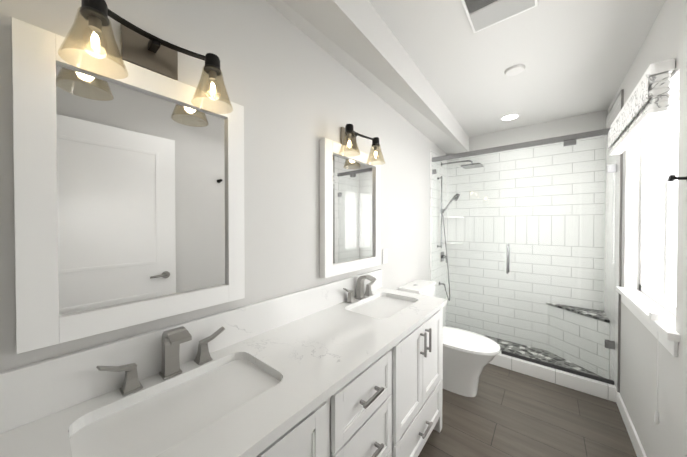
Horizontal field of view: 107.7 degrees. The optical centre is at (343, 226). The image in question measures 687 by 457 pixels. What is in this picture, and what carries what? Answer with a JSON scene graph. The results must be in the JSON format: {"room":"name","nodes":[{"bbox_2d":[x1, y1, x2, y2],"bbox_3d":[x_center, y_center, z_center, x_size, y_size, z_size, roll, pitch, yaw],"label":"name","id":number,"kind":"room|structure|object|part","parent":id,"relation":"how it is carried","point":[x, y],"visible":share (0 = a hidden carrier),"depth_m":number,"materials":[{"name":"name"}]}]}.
{"room":"bathroom","nodes":[
{"label":"bathroom","id":0,"kind":"room"},
{"bbox_2d":[0,0,447,371],"bbox_3d":[0.182,0.129,1.953,0.120,2.440,3.775,1,1,39],"label":"wall","id":1,"kind":"structure","parent":0,"point":[296,92],"depth_m":1.20,"materials":[{"name":"white paint"}]},
{"bbox_2d":[11,17,244,353],"bbox_3d":[-0.615,-0.097,0.836,0.043,0.801,0.584,1,1,39],"label":"mirror","id":2,"kind":"object","parent":1,"relation":"attached to","point":[128,199],"visible":0.85,"depth_m":0.74,"materials":[{"name":"white mirror"}]},
{"bbox_2d":[58,0,231,113],"bbox_3d":[-0.567,-0.519,0.773,0.191,0.208,0.418,1,1,39],"label":"sconce","id":3,"kind":"object","parent":1,"relation":"attached to","point":[140,47],"visible":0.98,"depth_m":0.78,"materials":[{"name":"black metal"}]},
{"bbox_2d":[0,269,383,432],"bbox_3d":[-0.288,0.416,1.261,0.020,0.142,1.848,1,1,39],"label":"backsplash","id":4,"kind":"structure","parent":1,"relation":"attached to","point":[29,392],"depth_m":0.74,"materials":[{"name":"white stone"}]},
{"bbox_2d":[320,138,380,277],"bbox_3d":[0.072,-0.107,1.680,0.043,0.801,0.615,1,1,39],"label":"mirror","id":5,"kind":"object","parent":1,"relation":"attached to","point":[350,213],"visible":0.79,"depth_m":1.62,"materials":[{"name":"white mirror"}]},
{"bbox_2d":[339,124,384,164],"bbox_3d":[0.102,-0.528,1.595,0.191,0.208,0.418,1,1,39],"label":"sconce","id":6,"kind":"object","parent":1,"relation":"attached to","point":[349,134],"visible":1,"depth_m":1.60,"materials":[{"name":"black metal"}]},
{"bbox_2d":[383,249,387,263],"bbox_3d":[0.340,0.243,2.042,0.008,0.116,0.072,1,1,39],"label":"electrical outlet plate","id":7,"kind":"object","parent":1,"relation":"attached to","point":[385,255],"visible":1,"depth_m":2.04,"materials":[{"name":"white plastic"}]},
{"bbox_2d":[369,0,665,136],"bbox_3d":[0.795,-1.111,1.440,1.701,0.050,3.775,1,1,39],"label":"ceiling","id":8,"kind":"structure","parent":0,"point":[576,57],"depth_m":1.58,"materials":[{"name":"white paint"}]},
{"bbox_2d":[266,0,468,153],"bbox_3d":[0.384,-1.002,1.775,0.401,0.206,3.535,1,1,39],"label":"soffit beam","id":9,"kind":"structure","parent":8,"relation":"attached to","point":[358,39],"depth_m":1.47,"materials":[{"name":"white paint"}]},
{"bbox_2d":[461,0,537,32],"bbox_3d":[0.738,-1.075,1.188,0.280,0.014,0.300,1,1,39],"label":"ceiling vent","id":10,"kind":"object","parent":8,"relation":"in","point":[482,14],"visible":1,"depth_m":1.24,"materials":[{"name":"white"}]},
{"bbox_2d":[500,113,519,120],"bbox_3d":[1.667,-1.094,2.513,0.170,0.007,0.170,1,1,39],"label":"recessed light","id":11,"kind":"object","parent":8,"relation":"in","point":[512,116],"visible":1,"depth_m":2.50,"materials":[{"name":"white plastic"}]},
{"bbox_2d":[505,64,524,75],"bbox_3d":[1.188,-1.079,1.739,0.116,0.020,0.116,1,1,39],"label":"smoke detector","id":12,"kind":"object","parent":8,"relation":"attached to","point":[517,69],"visible":1,"depth_m":1.72,"materials":[{"name":"white paint"}]},
{"bbox_2d":[448,110,603,154],"bbox_3d":[1.941,0.118,2.878,1.440,2.440,0.120,1,1,39],"label":"wall","id":13,"kind":"structure","parent":0,"point":[593,121],"depth_m":2.66,"materials":[{"name":"white paint"}]},
{"bbox_2d":[430,89,623,392],"bbox_3d":[1.709,0.159,2.578,1.461,2.366,0.638,1,1,39],"label":"shower wall tiles","id":14,"kind":"structure","parent":13,"relation":"attached to","point":[575,167],"depth_m":2.72,"materials":[{"name":"white tile"}]},
{"bbox_2d":[442,216,462,243],"bbox_3d":[1.361,0.044,3.125,0.200,0.338,0.200,1,1,39],"label":"corner shelf","id":15,"kind":"object","parent":14,"relation":"attached to","point":[448,242],"depth_m":3.08,"materials":[{"name":"white tile"}]},
{"bbox_2d":[437,160,483,300],"bbox_3d":[1.401,0.056,2.983,0.445,1.687,0.369,1,1,39],"label":"shower fixture","id":16,"kind":"object","parent":14,"relation":"attached to","point":[471,165],"depth_m":2.96,"materials":[{"name":"grey metal"}]},
{"bbox_3d":[1.252,0.153,2.977,0.224,1.492,0.170,1,1,39],"label":"slide rail","id":17,"kind":"part","parent":16,"relation":"part of","materials":[{"name":"grey metal"}]},
{"bbox_2d":[418,363,636,456],"bbox_3d":[0.795,1.379,1.468,1.701,0.050,3.775,1,1,39],"label":"floor","id":18,"kind":"structure","parent":0,"point":[504,412],"depth_m":1.72,"materials":[{"name":"brown wood"}]},
{"bbox_2d":[252,301,446,456],"bbox_3d":[-0.087,0.938,1.108,0.532,0.840,1.830,1,1,39],"label":"bathroom vanity","id":19,"kind":"object","parent":18,"relation":"on","point":[389,408],"depth_m":1.06,"materials":[{"name":"white wood"}]},
{"bbox_2d":[0,289,446,456],"bbox_3d":[-0.096,0.503,1.106,0.514,0.030,1.848,1,1,39],"label":"countertop","id":20,"kind":"structure","parent":19,"relation":"on","point":[310,357],"depth_m":0.78,"materials":[{"name":"white stone"}]},
{"bbox_2d":[96,322,227,396],"bbox_3d":[-0.546,0.411,0.811,0.132,0.162,0.354,1,1,39],"label":"faucet","id":21,"kind":"object","parent":20,"relation":"on","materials":[{"name":"silver metal"}]},
{"bbox_2d":[80,357,275,456],"bbox_3d":[-0.439,0.592,0.726,0.306,0.162,0.486,1,1,39],"label":"sink","id":22,"kind":"object","parent":20,"relation":"in","point":[136,429],"depth_m":0.71,"materials":[{"name":"white ceramic"}]},
{"bbox_2d":[340,273,375,300],"bbox_3d":[0.141,0.401,1.657,0.132,0.162,0.354,1,1,39],"label":"faucet","id":23,"kind":"object","parent":20,"relation":"on","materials":[{"name":"silver metal"}]},
{"bbox_2d":[352,293,407,316],"bbox_3d":[0.248,0.582,1.572,0.306,0.162,0.486,1,1,39],"label":"sink","id":24,"kind":"object","parent":20,"relation":"in","point":[383,305],"depth_m":1.61,"materials":[{"name":"white ceramic"}]},
{"bbox_2d":[398,279,499,396],"bbox_3d":[0.906,0.940,2.150,0.749,0.814,0.420,1,1,39],"label":"toilet","id":25,"kind":"object","parent":18,"relation":"on","point":[468,356],"visible":0.52,"depth_m":1.99,"materials":[{"name":"white ceramic"}]},
{"bbox_2d":[447,326,603,377],"bbox_3d":[1.748,1.323,2.639,1.437,0.035,0.490,1,1,39],"label":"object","id":26,"kind":"structure","parent":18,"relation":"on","point":[532,353],"depth_m":2.58,"materials":[{"name":"stone"}]},
{"bbox_2d":[546,302,609,378],"bbox_3d":[2.196,1.054,2.385,0.422,0.510,0.312,1,1,39],"label":"shower bench","id":27,"kind":"object","parent":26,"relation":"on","point":[583,353],"depth_m":2.35,"materials":[{"name":"tile"}]},
{"bbox_2d":[489,352,616,401],"bbox_3d":[1.562,1.289,2.410,1.437,0.110,0.100,1,1,39],"label":"sill","id":28,"kind":"structure","parent":18,"relation":"on","point":[603,390],"depth_m":2.13,"materials":[{"name":"tile"}]},
{"bbox_2d":[432,128,617,384],"bbox_3d":[1.562,0.230,2.398,1.433,2.003,0.106,1,1,39],"label":"glass shower enclosure","id":29,"kind":"object","parent":28,"relation":"on","point":[569,140],"visible":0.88,"depth_m":2.25,"materials":[{"name":"grey"}]},
{"bbox_3d":[1.824,0.255,2.185,0.750,1.938,0.009,1,1,39],"label":"glass panel door","id":30,"kind":"part","parent":29,"relation":"part of","materials":[{"name":"clear glass"}]},
{"bbox_2d":[604,0,686,456],"bbox_3d":[1.409,0.140,0.955,0.120,2.440,3.775,1,1,39],"label":"wall","id":31,"kind":"structure","parent":0,"point":[666,39],"depth_m":1.27,"materials":[{"name":"white paint"}]},
{"bbox_2d":[616,391,646,456],"bbox_3d":[1.497,1.307,1.184,0.014,0.100,1.881,1,1,39],"label":"baseboard","id":32,"kind":"structure","parent":31,"relation":"attached to","point":[634,438],"depth_m":1.57,"materials":[{"name":"white wood"}]},
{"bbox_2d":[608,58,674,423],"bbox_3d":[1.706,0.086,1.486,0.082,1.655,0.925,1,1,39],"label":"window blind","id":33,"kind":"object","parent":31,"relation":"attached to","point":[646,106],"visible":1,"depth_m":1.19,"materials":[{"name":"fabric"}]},
{"bbox_2d":[616,91,679,356],"bbox_3d":[1.751,-0.063,1.409,0.145,1.225,1.025,1,1,39],"label":"window","id":34,"kind":"structure","parent":31,"relation":"attached to","point":[639,304],"depth_m":1.38,"materials":[{"name":"white"}]},
{"bbox_2d":[668,175,686,181],"bbox_3d":[1.330,-0.189,0.995,0.051,0.036,0.036,1,1,39],"label":"robe hook","id":35,"kind":"object","parent":31,"relation":"attached to","point":[672,178],"visible":1,"depth_m":1.00,"materials":[{"name":"black metal"}]},
{"label":"outside","id":36,"kind":"structure","parent":0,"visible":0},
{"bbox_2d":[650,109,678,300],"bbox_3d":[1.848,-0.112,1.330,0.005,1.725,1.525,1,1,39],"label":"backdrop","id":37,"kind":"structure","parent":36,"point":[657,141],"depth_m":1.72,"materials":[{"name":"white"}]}
]}

